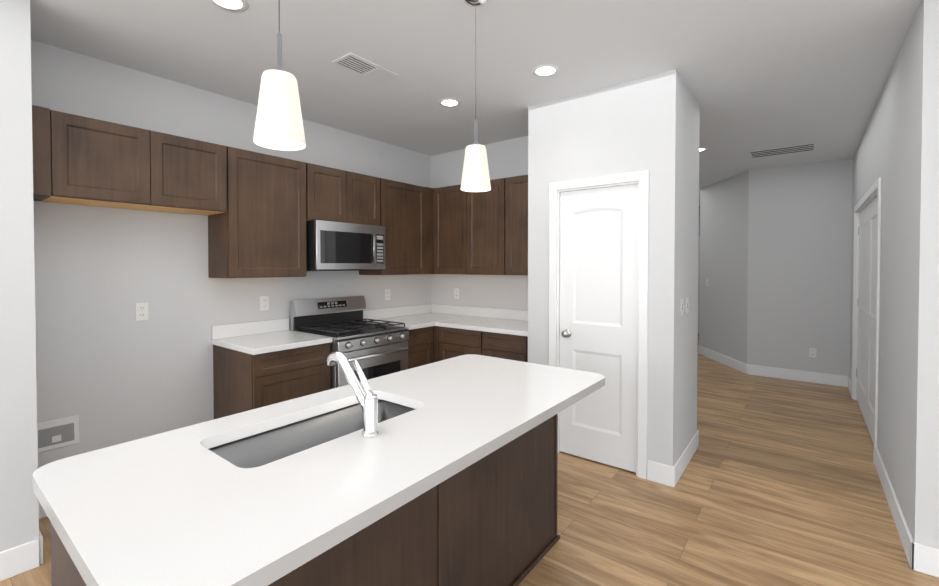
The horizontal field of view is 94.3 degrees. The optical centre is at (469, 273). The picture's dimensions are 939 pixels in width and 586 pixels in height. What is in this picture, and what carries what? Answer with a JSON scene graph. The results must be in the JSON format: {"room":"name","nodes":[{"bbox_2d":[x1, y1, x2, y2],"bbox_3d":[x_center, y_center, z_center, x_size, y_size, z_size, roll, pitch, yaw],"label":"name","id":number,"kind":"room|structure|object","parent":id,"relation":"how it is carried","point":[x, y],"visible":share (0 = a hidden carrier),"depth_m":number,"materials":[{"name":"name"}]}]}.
{"room":"kitchen","nodes":[
{"label":"kitchen","id":0,"kind":"room"},
{"bbox_2d":[0,334,938,585],"bbox_3d":[2.276,1.466,2.535,7.740,0.100,14.470,1,1,38],"label":"floor","id":1,"kind":"structure","parent":0,"point":[779,483],"depth_m":2.61,"materials":[{"name":"brown wood"}]},
{"bbox_2d":[51,523,298,585],"bbox_3d":[-0.801,1.001,1.151,0.585,0.876,0.358,1,1,38],"label":"base cabinet","id":2,"kind":"object","parent":1,"relation":"on","point":[64,572],"depth_m":1.10,"materials":[{"name":"brown wood"}]},
{"bbox_2d":[33,354,604,585],"bbox_3d":[-0.246,0.535,1.673,0.885,0.038,1.945,1,1,38],"label":"countertop","id":3,"kind":"structure","parent":2,"relation":"on","point":[184,506],"depth_m":1.12,"materials":[{"name":"white stone"}]},
{"bbox_2d":[209,399,414,467],"bbox_3d":[-0.504,0.669,1.540,0.373,0.224,0.760,1,1,38],"label":"island sink","id":4,"kind":"object","parent":3,"relation":"in","point":[265,447],"depth_m":1.63,"materials":[{"name":"silver metal"}]},
{"bbox_2d":[327,351,379,437],"bbox_3d":[-0.397,0.395,1.469,0.257,0.248,0.060,1,1,38],"label":"island faucet","id":5,"kind":"object","parent":3,"relation":"on","point":[367,397],"visible":1,"depth_m":1.42,"materials":[{"name":"silver metal"}]},
{"bbox_2d":[212,344,330,418],"bbox_3d":[-1.482,0.965,3.293,0.610,0.876,0.595,1,1,38],"label":"base cabinet","id":6,"kind":"object","parent":1,"relation":"on","point":[259,364],"depth_m":3.07,"materials":[{"name":"brown wood"}]},
{"bbox_2d":[212,328,331,355],"bbox_3d":[-1.477,0.508,3.273,0.634,0.038,0.604,1,1,38],"label":"countertop","id":7,"kind":"structure","parent":6,"relation":"on","point":[263,342],"depth_m":3.18,"materials":[{"name":"white stone"}]},
{"bbox_2d":[290,296,408,388],"bbox_3d":[-1.008,0.811,3.769,0.722,1.168,0.738,1,1,38],"label":"gas range","id":8,"kind":"object","parent":1,"relation":"on","point":[378,349],"visible":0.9,"depth_m":3.69,"materials":[{"name":"silver metal"}]},
{"bbox_2d":[299,482,442,585],"bbox_3d":[-0.504,1.124,1.548,0.403,0.616,0.791,1,1,38],"label":"base cabinet","id":9,"kind":"object","parent":1,"relation":"on","point":[404,547],"depth_m":1.40,"materials":[{"name":"brown wood"}]},
{"bbox_2d":[406,324,439,368],"bbox_3d":[-0.689,0.948,4.277,0.662,0.876,0.444,1,1,38],"label":"base cabinet","id":10,"kind":"object","parent":1,"relation":"on","point":[423,343],"depth_m":4.15,"materials":[{"name":"brown wood"}]},
{"bbox_2d":[440,328,487,360],"bbox_3d":[0.086,0.948,4.318,0.658,0.876,0.610,1,1,38],"label":"base cabinet","id":11,"kind":"object","parent":1,"relation":"on","point":[454,342],"depth_m":4.06,"materials":[{"name":"brown wood"}]},
{"bbox_2d":[364,312,459,327],"bbox_3d":[-0.519,0.487,4.512,0.634,0.038,1.031,1,1,38],"label":"countertop","id":12,"kind":"structure","parent":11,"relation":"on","point":[421,318],"depth_m":4.43,"materials":[{"name":"white stone"}]},
{"bbox_2d":[436,316,527,335],"bbox_3d":[0.273,0.493,4.151,1.060,0.038,0.634,1,1,38],"label":"countertop","id":13,"kind":"structure","parent":11,"relation":"on","point":[473,323],"depth_m":4.05,"materials":[{"name":"white stone"}]},
{"bbox_2d":[443,449,498,585],"bbox_3d":[-0.143,0.986,2.021,0.562,0.876,0.403,1,1,38],"label":"base cabinet","id":14,"kind":"object","parent":1,"relation":"on","point":[490,519],"depth_m":1.73,"materials":[{"name":"brown wood"}]},
{"bbox_2d":[488,332,527,361],"bbox_3d":[0.471,0.953,4.020,0.576,0.876,0.610,1,1,38],"label":"base cabinet","id":15,"kind":"object","parent":1,"relation":"on","point":[505,347],"depth_m":3.74,"materials":[{"name":"brown wood"}]},
{"bbox_2d":[499,414,559,585],"bbox_3d":[0.074,0.982,2.283,0.585,0.876,0.532,1,1,38],"label":"base cabinet","id":16,"kind":"object","parent":1,"relation":"on","point":[528,464],"depth_m":2.07,"materials":[{"name":"brown wood"}]},
{"bbox_2d":[0,0,938,551],"bbox_3d":[2.236,0.047,2.460,7.740,2.740,14.340,1,1,38],"label":"wall","id":17,"kind":"structure","parent":0,"point":[776,268],"depth_m":2.95,"materials":[{"name":"white paint"}]},
{"bbox_2d":[37,415,78,452],"bbox_3d":[-2.429,0.945,2.562,0.012,0.170,0.200,1,1,38],"label":"outlet box","id":18,"kind":"object","parent":17,"relation":"attached to","point":[57,433],"visible":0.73,"depth_m":2.56,"materials":[{"name":"white plastic"}]},
{"bbox_2d":[36,107,167,210],"bbox_3d":[-2.183,-0.643,2.593,0.325,0.457,0.502,1,1,38],"label":"upper cabinet","id":19,"kind":"object","parent":17,"relation":"attached to","point":[81,160],"depth_m":2.46,"materials":[{"name":"brown wood"}]},
{"bbox_2d":[135,303,148,320],"bbox_3d":[-2.171,0.255,2.888,0.007,0.116,0.072,1,1,38],"label":"outlet","id":20,"kind":"object","parent":17,"relation":"attached to","point":[141,311],"visible":1,"depth_m":2.88,"materials":[{"name":"white plastic"}]},
{"bbox_2d":[156,133,231,216],"bbox_3d":[-1.949,-0.648,2.896,0.325,0.457,0.503,1,1,38],"label":"upper cabinet","id":21,"kind":"object","parent":17,"relation":"attached to","point":[197,173],"depth_m":2.86,"materials":[{"name":"brown wood"}]},
{"bbox_2d":[208,147,307,278],"bbox_3d":[-1.610,-0.427,3.338,0.325,0.914,0.600,1,1,38],"label":"upper cabinet","id":22,"kind":"object","parent":17,"relation":"attached to","point":[259,210],"depth_m":3.20,"materials":[{"name":"brown wood"}]},
{"bbox_2d":[260,296,268,310],"bbox_3d":[-1.666,0.243,3.541,0.007,0.116,0.072,1,1,38],"label":"outlet","id":23,"kind":"object","parent":17,"relation":"attached to","point":[264,302],"visible":1,"depth_m":3.54,"materials":[{"name":"white plastic"}]},
{"bbox_2d":[212,304,431,339],"bbox_3d":[-1.175,0.423,4.164,0.020,0.102,2.384,1,1,38],"label":"backsplash","id":24,"kind":"structure","parent":17,"relation":"attached to","point":[248,328],"depth_m":3.58,"materials":[{"name":"white stone"}]},
{"bbox_2d":[308,163,355,223],"bbox_3d":[-1.291,-0.663,3.747,0.325,0.457,0.440,1,1,38],"label":"upper cabinet","id":25,"kind":"object","parent":17,"relation":"attached to","point":[331,191],"depth_m":3.66,"materials":[{"name":"brown wood"}]},
{"bbox_2d":[306,220,385,270],"bbox_3d":[-1.148,-0.227,3.860,0.422,0.405,0.718,1,1,38],"label":"microwave","id":26,"kind":"object","parent":25,"relation":"attached to","point":[335,246],"visible":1,"depth_m":3.66,"materials":[{"name":"silver metal"}]},
{"bbox_2d":[356,173,379,225],"bbox_3d":[-1.095,-0.667,4.001,0.325,0.457,0.440,1,1,38],"label":"upper cabinet","id":27,"kind":"object","parent":17,"relation":"attached to","point":[367,187],"depth_m":3.96,"materials":[{"name":"brown wood"}]},
{"bbox_2d":[385,289,389,299],"bbox_3d":[-0.862,0.226,4.581,0.007,0.116,0.072,1,1,38],"label":"electrical outlet","id":28,"kind":"object","parent":17,"relation":"attached to","point":[387,294],"visible":1,"depth_m":4.58,"materials":[{"name":"white plastic"}]},
{"bbox_2d":[359,178,427,274],"bbox_3d":[-0.738,-0.446,4.456,0.337,0.914,0.708,1,1,38],"label":"upper cabinet","id":29,"kind":"object","parent":17,"relation":"attached to","point":[403,206],"depth_m":4.32,"materials":[{"name":"brown wood"}]},
{"bbox_2d":[436,184,471,274],"bbox_3d":[-0.089,-0.449,4.610,0.525,0.914,0.324,1,1,38],"label":"upper cabinet","id":30,"kind":"object","parent":17,"relation":"attached to","point":[453,205],"depth_m":4.47,"materials":[{"name":"brown wood"}]},
{"bbox_2d":[454,288,458,298],"bbox_3d":[-0.141,0.226,4.865,0.072,0.116,0.007,1,1,38],"label":"outlet","id":31,"kind":"object","parent":17,"relation":"attached to","point":[456,293],"visible":1,"depth_m":4.87,"materials":[{"name":"white plastic"}]},
{"bbox_2d":[0,345,938,581],"bbox_3d":[2.236,1.349,2.482,7.500,0.135,14.100,1,1,38],"label":"baseboard","id":32,"kind":"structure","parent":17,"relation":"attached to","point":[28,556],"depth_m":2.73,"materials":[{"name":"white wood"}]},
{"bbox_2d":[432,304,527,319],"bbox_3d":[0.218,0.416,4.580,1.674,0.102,0.020,1,1,38],"label":"backsplash","id":33,"kind":"structure","parent":17,"relation":"attached to","point":[453,310],"depth_m":4.63,"materials":[{"name":"white stone"}]},
{"bbox_2d":[472,177,511,274],"bbox_3d":[0.252,-0.444,4.346,0.578,0.914,0.324,1,1,38],"label":"upper cabinet","id":34,"kind":"object","parent":17,"relation":"attached to","point":[492,209],"depth_m":4.17,"materials":[{"name":"brown wood"}]},
{"bbox_2d":[512,175,527,275],"bbox_3d":[0.582,-0.440,4.091,0.516,0.914,0.324,1,1,38],"label":"upper cabinet","id":35,"kind":"object","parent":17,"relation":"attached to","point":[519,183],"depth_m":3.99,"materials":[{"name":"brown wood"}]},
{"bbox_2d":[559,184,637,471],"bbox_3d":[0.933,0.391,3.199,0.599,2.027,0.112,1,1,38],"label":"pantry door","id":36,"kind":"structure","parent":17,"relation":"in","point":[598,278],"depth_m":3.19,"materials":[{"name":"white paint"}]},
{"bbox_2d":[549,171,648,478],"bbox_3d":[0.954,0.353,3.232,0.741,2.102,0.136,1,1,38],"label":"door frame","id":37,"kind":"structure","parent":17,"relation":"attached to","point":[641,178],"depth_m":3.00,"materials":[{"name":"white wood"}]},
{"bbox_2d":[680,299,683,315],"bbox_3d":[1.486,0.237,3.031,0.016,0.116,0.072,1,1,38],"label":"light switch","id":38,"kind":"object","parent":17,"relation":"attached to","point":[682,307],"visible":0.96,"depth_m":3.03,"materials":[{"name":"white plastic"}]},
{"bbox_2d":[686,298,688,313],"bbox_3d":[1.583,0.235,3.158,0.016,0.116,0.072,1,1,38],"label":"light switch","id":39,"kind":"object","parent":17,"relation":"attached to","point":[687,302],"visible":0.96,"depth_m":3.15,"materials":[{"name":"white plastic"}]},
{"bbox_2d":[698,239,699,333],"bbox_3d":[4.819,0.287,9.395,0.784,2.027,0.112,1,1,38],"label":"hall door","id":40,"kind":"structure","parent":17,"relation":"in","point":[698,280],"depth_m":9.34,"materials":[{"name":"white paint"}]},
{"bbox_2d":[809,348,816,357],"bbox_3d":[4.285,0.992,5.438,0.072,0.116,0.007,1,1,38],"label":"outlet","id":41,"kind":"object","parent":17,"relation":"attached to","point":[812,352],"visible":1,"depth_m":5.44,"materials":[{"name":"white plastic"}]},
{"bbox_2d":[851,177,881,464],"bbox_3d":[3.649,0.341,3.946,0.136,2.102,2.054,1,1,38],"label":"door frame","id":42,"kind":"structure","parent":17,"relation":"attached to","point":[873,191],"depth_m":3.50,"materials":[{"name":"white wood"}]},
{"bbox_2d":[856,196,876,443],"bbox_3d":[3.640,0.378,3.953,0.054,2.027,1.921,1,1,38],"label":"double door","id":43,"kind":"structure","parent":17,"relation":"in","point":[866,301],"depth_m":3.99,"materials":[{"name":"white paint"}]},
{"bbox_2d":[30,0,920,205],"bbox_3d":[2.276,-1.374,2.488,7.740,0.100,14.470,1,1,38],"label":"ceiling","id":44,"kind":"structure","parent":0,"point":[755,75],"depth_m":2.65,"materials":[{"name":"white paint"}]},
{"bbox_2d":[209,0,248,11],"bbox_3d":[-1.169,-1.316,2.107,0.180,0.004,0.180,1,1,38],"label":"recessed light","id":45,"kind":"object","parent":44,"relation":"in","point":[235,5],"visible":1,"depth_m":2.13,"materials":[{"name":"white plastic"}]},
{"bbox_2d":[253,0,305,150],"bbox_3d":[-0.572,-0.847,1.309,0.147,0.914,0.147,1,1,38],"label":"pendant light","id":46,"kind":"object","parent":44,"relation":"hanging from","point":[279,123],"visible":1,"depth_m":1.27,"materials":[{"name":"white glass"}]},
{"bbox_2d":[332,53,399,82],"bbox_3d":[-0.665,-1.325,2.829,0.190,0.009,0.400,1,1,38],"label":"ceiling vent","id":47,"kind":"object","parent":44,"relation":"in","point":[363,67],"visible":1,"depth_m":2.81,"materials":[{"name":"white metal"}]},
{"bbox_2d":[438,99,460,106],"bbox_3d":[-0.156,-1.338,3.425,0.180,0.004,0.180,1,1,38],"label":"recessed light","id":48,"kind":"object","parent":44,"relation":"in","point":[449,102],"visible":1,"depth_m":3.41,"materials":[{"name":"white plastic"}]},
{"bbox_2d":[461,0,490,191],"bbox_3d":[0.030,-0.860,2.088,0.147,0.914,0.147,1,1,38],"label":"pendant light","id":49,"kind":"object","parent":44,"relation":"hanging from","point":[475,176],"visible":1,"depth_m":2.05,"materials":[{"name":"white glass"}]},
{"bbox_2d":[532,65,558,76],"bbox_3d":[0.499,-1.328,2.864,0.180,0.004,0.180,1,1,38],"label":"recessed light","id":50,"kind":"object","parent":44,"relation":"in","point":[545,70],"visible":1,"depth_m":2.85,"materials":[{"name":"white plastic"}]},
{"bbox_2d":[748,142,815,158],"bbox_3d":[3.472,-1.359,4.844,0.600,0.009,0.380,1,1,38],"label":"ceiling vent","id":51,"kind":"object","parent":44,"relation":"in","point":[807,147],"visible":0.98,"depth_m":4.81,"materials":[{"name":"white metal"}]}
]}

